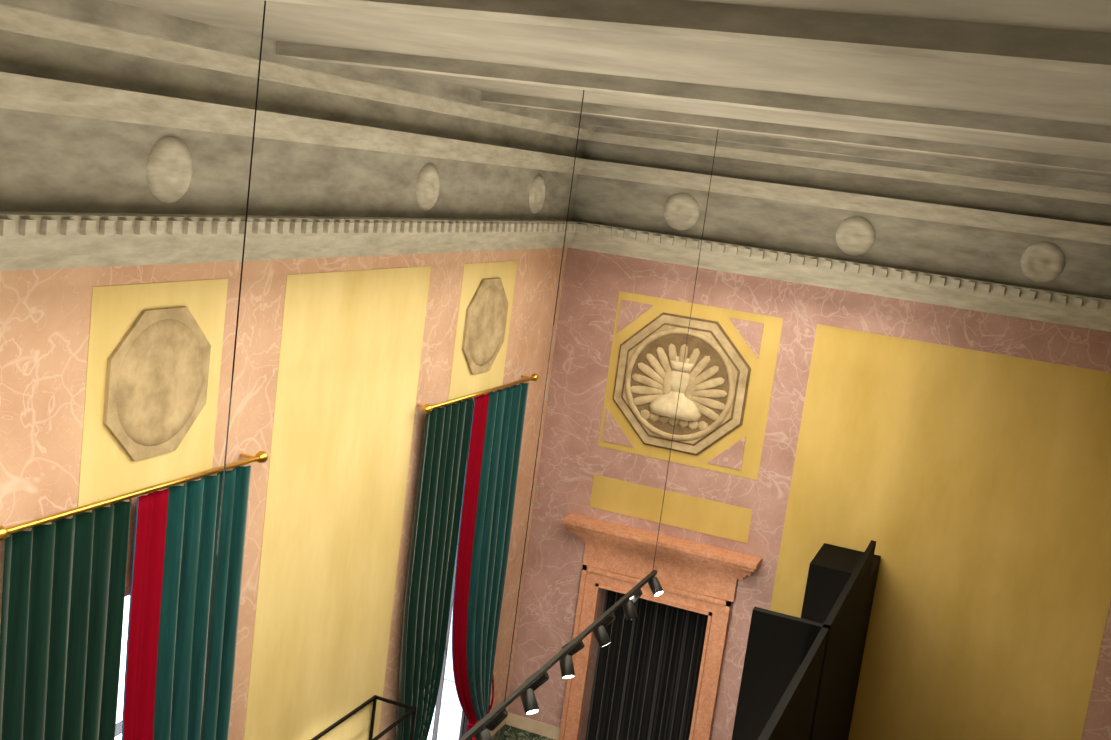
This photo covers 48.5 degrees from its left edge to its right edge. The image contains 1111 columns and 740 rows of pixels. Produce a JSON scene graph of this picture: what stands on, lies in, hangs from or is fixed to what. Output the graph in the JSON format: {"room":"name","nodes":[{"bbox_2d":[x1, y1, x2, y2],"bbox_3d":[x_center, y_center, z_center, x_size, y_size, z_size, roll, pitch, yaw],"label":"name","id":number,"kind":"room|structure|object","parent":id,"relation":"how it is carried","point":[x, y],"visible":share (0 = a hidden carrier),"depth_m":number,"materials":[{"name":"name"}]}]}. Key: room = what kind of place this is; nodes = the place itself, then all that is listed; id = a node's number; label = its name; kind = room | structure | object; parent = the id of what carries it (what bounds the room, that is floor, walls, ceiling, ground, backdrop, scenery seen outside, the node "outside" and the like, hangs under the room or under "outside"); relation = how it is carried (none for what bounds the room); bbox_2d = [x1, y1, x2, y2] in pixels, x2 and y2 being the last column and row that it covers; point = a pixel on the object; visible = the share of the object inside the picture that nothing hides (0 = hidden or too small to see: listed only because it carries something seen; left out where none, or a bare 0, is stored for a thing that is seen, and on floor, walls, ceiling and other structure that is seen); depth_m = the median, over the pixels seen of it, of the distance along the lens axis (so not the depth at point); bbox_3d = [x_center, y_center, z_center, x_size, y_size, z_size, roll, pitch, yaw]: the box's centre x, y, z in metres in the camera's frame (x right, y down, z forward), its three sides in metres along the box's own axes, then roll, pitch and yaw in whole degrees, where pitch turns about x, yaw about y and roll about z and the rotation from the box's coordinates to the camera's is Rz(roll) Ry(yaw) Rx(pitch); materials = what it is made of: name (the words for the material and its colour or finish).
{"room":"museum hall","nodes":[
{"label":"museum hall","id":0,"kind":"room"},
{"bbox_2d":[0,248,566,739],"bbox_3d":[-3.355,1.911,6.765,0.480,7.850,17.050,11,10,20],"label":"wall","id":1,"kind":"structure","parent":0,"point":[342,368],"depth_m":9.49,"materials":[{"name":"paint"}]},
{"bbox_2d":[115,595,129,739],"bbox_3d":[-3.154,3.082,8.233,0.070,3.570,1.480,11,10,20],"label":"window","id":2,"kind":"structure","parent":1,"relation":"in","point":[118,729],"depth_m":8.34,"materials":[{"name":"grey glass"}]},
{"bbox_2d":[0,451,267,541],"bbox_3d":[-2.515,0.723,7.528,0.175,0.090,2.430,11,10,20],"label":"curtain rod","id":3,"kind":"object","parent":1,"relation":"attached to","point":[260,457],"visible":1,"depth_m":7.32,"materials":[{"name":"gold metal"}]},
{"bbox_2d":[0,498,130,739],"bbox_3d":[-3.003,3.291,7.390,0.276,5.004,1.010,11,10,20],"label":"curtain","id":4,"kind":"object","parent":3,"relation":"hanging from","point":[63,599],"visible":0.98,"depth_m":7.11,"materials":[{"name":"green fabric"}]},
{"bbox_2d":[122,465,250,739],"bbox_3d":[-2.553,3.163,8.507,0.285,5.004,1.339,11,10,20],"label":"curtain","id":5,"kind":"object","parent":3,"relation":"hanging from","point":[173,563],"visible":1,"depth_m":8.13,"materials":[{"name":"green fabric"}]},
{"bbox_2d":[103,306,210,460],"bbox_3d":[-2.419,0.080,7.595,0.065,0.924,0.924,11,10,20],"label":"medallion","id":6,"kind":"object","parent":1,"relation":"attached to","point":[158,363],"visible":1,"depth_m":7.52,"materials":[{"name":"stone"}]},
{"bbox_2d":[427,462,466,739],"bbox_3d":[-1.394,2.574,12.648,0.070,3.570,1.480,11,10,20],"label":"window","id":7,"kind":"structure","parent":1,"relation":"in","point":[433,733],"depth_m":13.43,"materials":[{"name":"grey"}]},
{"bbox_2d":[417,373,538,413],"bbox_3d":[-0.716,0.203,12.040,0.175,0.090,2.560,11,10,20],"label":"curtain rod","id":8,"kind":"object","parent":1,"relation":"attached to","point":[428,408],"visible":1,"depth_m":11.78,"materials":[{"name":"gold metal"}]},
{"bbox_2d":[387,398,472,739],"bbox_3d":[-1.235,2.781,11.823,0.276,5.004,0.970,11,10,20],"label":"curtain","id":9,"kind":"object","parent":8,"relation":"hanging from","point":[435,533],"visible":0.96,"depth_m":11.64,"materials":[{"name":"green fabric"}]},
{"bbox_2d":[452,382,528,739],"bbox_3d":[-0.761,2.646,13.000,0.285,5.004,1.508,11,10,20],"label":"curtain","id":10,"kind":"object","parent":8,"relation":"hanging from","point":[492,468],"visible":0.94,"depth_m":12.78,"materials":[{"name":"green fabric"}]},
{"bbox_2d":[462,278,508,373],"bbox_3d":[-0.659,-0.428,12.009,0.065,0.924,0.924,11,10,20],"label":"medallion","id":11,"kind":"object","parent":1,"relation":"attached to","point":[485,324],"visible":1,"depth_m":11.92,"materials":[{"name":"stone"}]},
{"bbox_2d":[0,0,1110,331],"bbox_3d":[0.473,-0.577,4.952,7.000,1.410,16.150,11,10,20],"label":"crown molding","id":12,"kind":"structure","parent":1,"relation":"attached to","point":[126,134],"depth_m":9.95,"materials":[{"name":"stone"}]},
{"bbox_2d":[110,0,1110,186],"bbox_3d":[0.571,-1.325,4.827,7.900,0.280,17.050,11,10,20],"label":"ceiling","id":13,"kind":"structure","parent":0,"point":[1021,88],"depth_m":5.66,"materials":[{"name":"beige paint"}]},
{"bbox_2d":[200,1,717,739],"bbox_3d":[-0.099,0.348,8.184,0.286,4.414,7.100,11,10,20],"label":"track light","id":14,"kind":"object","parent":13,"relation":"hanging from","point":[526,689],"visible":1,"depth_m":8.81,"materials":[{"name":"black metal"}]},
{"bbox_2d":[504,248,1110,739],"bbox_3d":[3.116,1.691,13.140,7.900,7.850,0.462,11,10,20],"label":"wall","id":15,"kind":"structure","parent":0,"point":[954,464],"depth_m":12.76,"materials":[{"name":"paint"}]},
{"bbox_2d":[585,589,707,739],"bbox_3d":[1.022,3.833,14.222,1.351,2.750,0.094,11,10,20],"label":"door curtain","id":16,"kind":"object","parent":15,"relation":"hanging from","point":[647,670],"visible":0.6,"depth_m":14.17,"materials":[{"name":"black fabric"}]},
{"bbox_2d":[559,513,761,739],"bbox_3d":[0.933,3.535,13.823,2.215,3.460,0.300,11,10,20],"label":"door frame","id":17,"kind":"structure","parent":15,"relation":"attached to","point":[694,576],"depth_m":13.64,"materials":[{"name":"stone"}]},
{"bbox_2d":[602,300,763,469],"bbox_3d":[1.337,0.158,13.365,1.600,1.600,0.168,11,10,20],"label":"medallion","id":18,"kind":"object","parent":15,"relation":"attached to","point":[712,394],"visible":1,"depth_m":13.34,"materials":[{"name":"stone"}]},
{"bbox_3d":[-0.454,6.510,6.138,7.900,0.200,17.050,11,10,20],"label":"floor","id":19,"kind":"structure","parent":0,"visible":0},
{"bbox_3d":[-0.790,6.507,5.243,6.960,0.012,14.210,11,10,20],"label":"floor carpet","id":20,"kind":"object","parent":19,"relation":"on","visible":0},
{"bbox_2d":[311,695,416,739],"bbox_3d":[-1.909,4.254,10.508,0.454,2.388,1.770,11,10,20],"label":"display cabinet","id":21,"kind":"object","parent":20,"relation":"on","point":[374,698],"visible":1,"depth_m":11.02,"materials":[{"name":"black metal"}]},
{"bbox_2d":[732,540,880,739],"bbox_3d":[0.488,4.231,7.167,0.592,4.138,13.030,11,10,20],"label":"portal fins right","id":22,"kind":"object","parent":20,"relation":"on","point":[800,678],"visible":1,"depth_m":9.66,"materials":[{"name":"black wood"}]}
]}

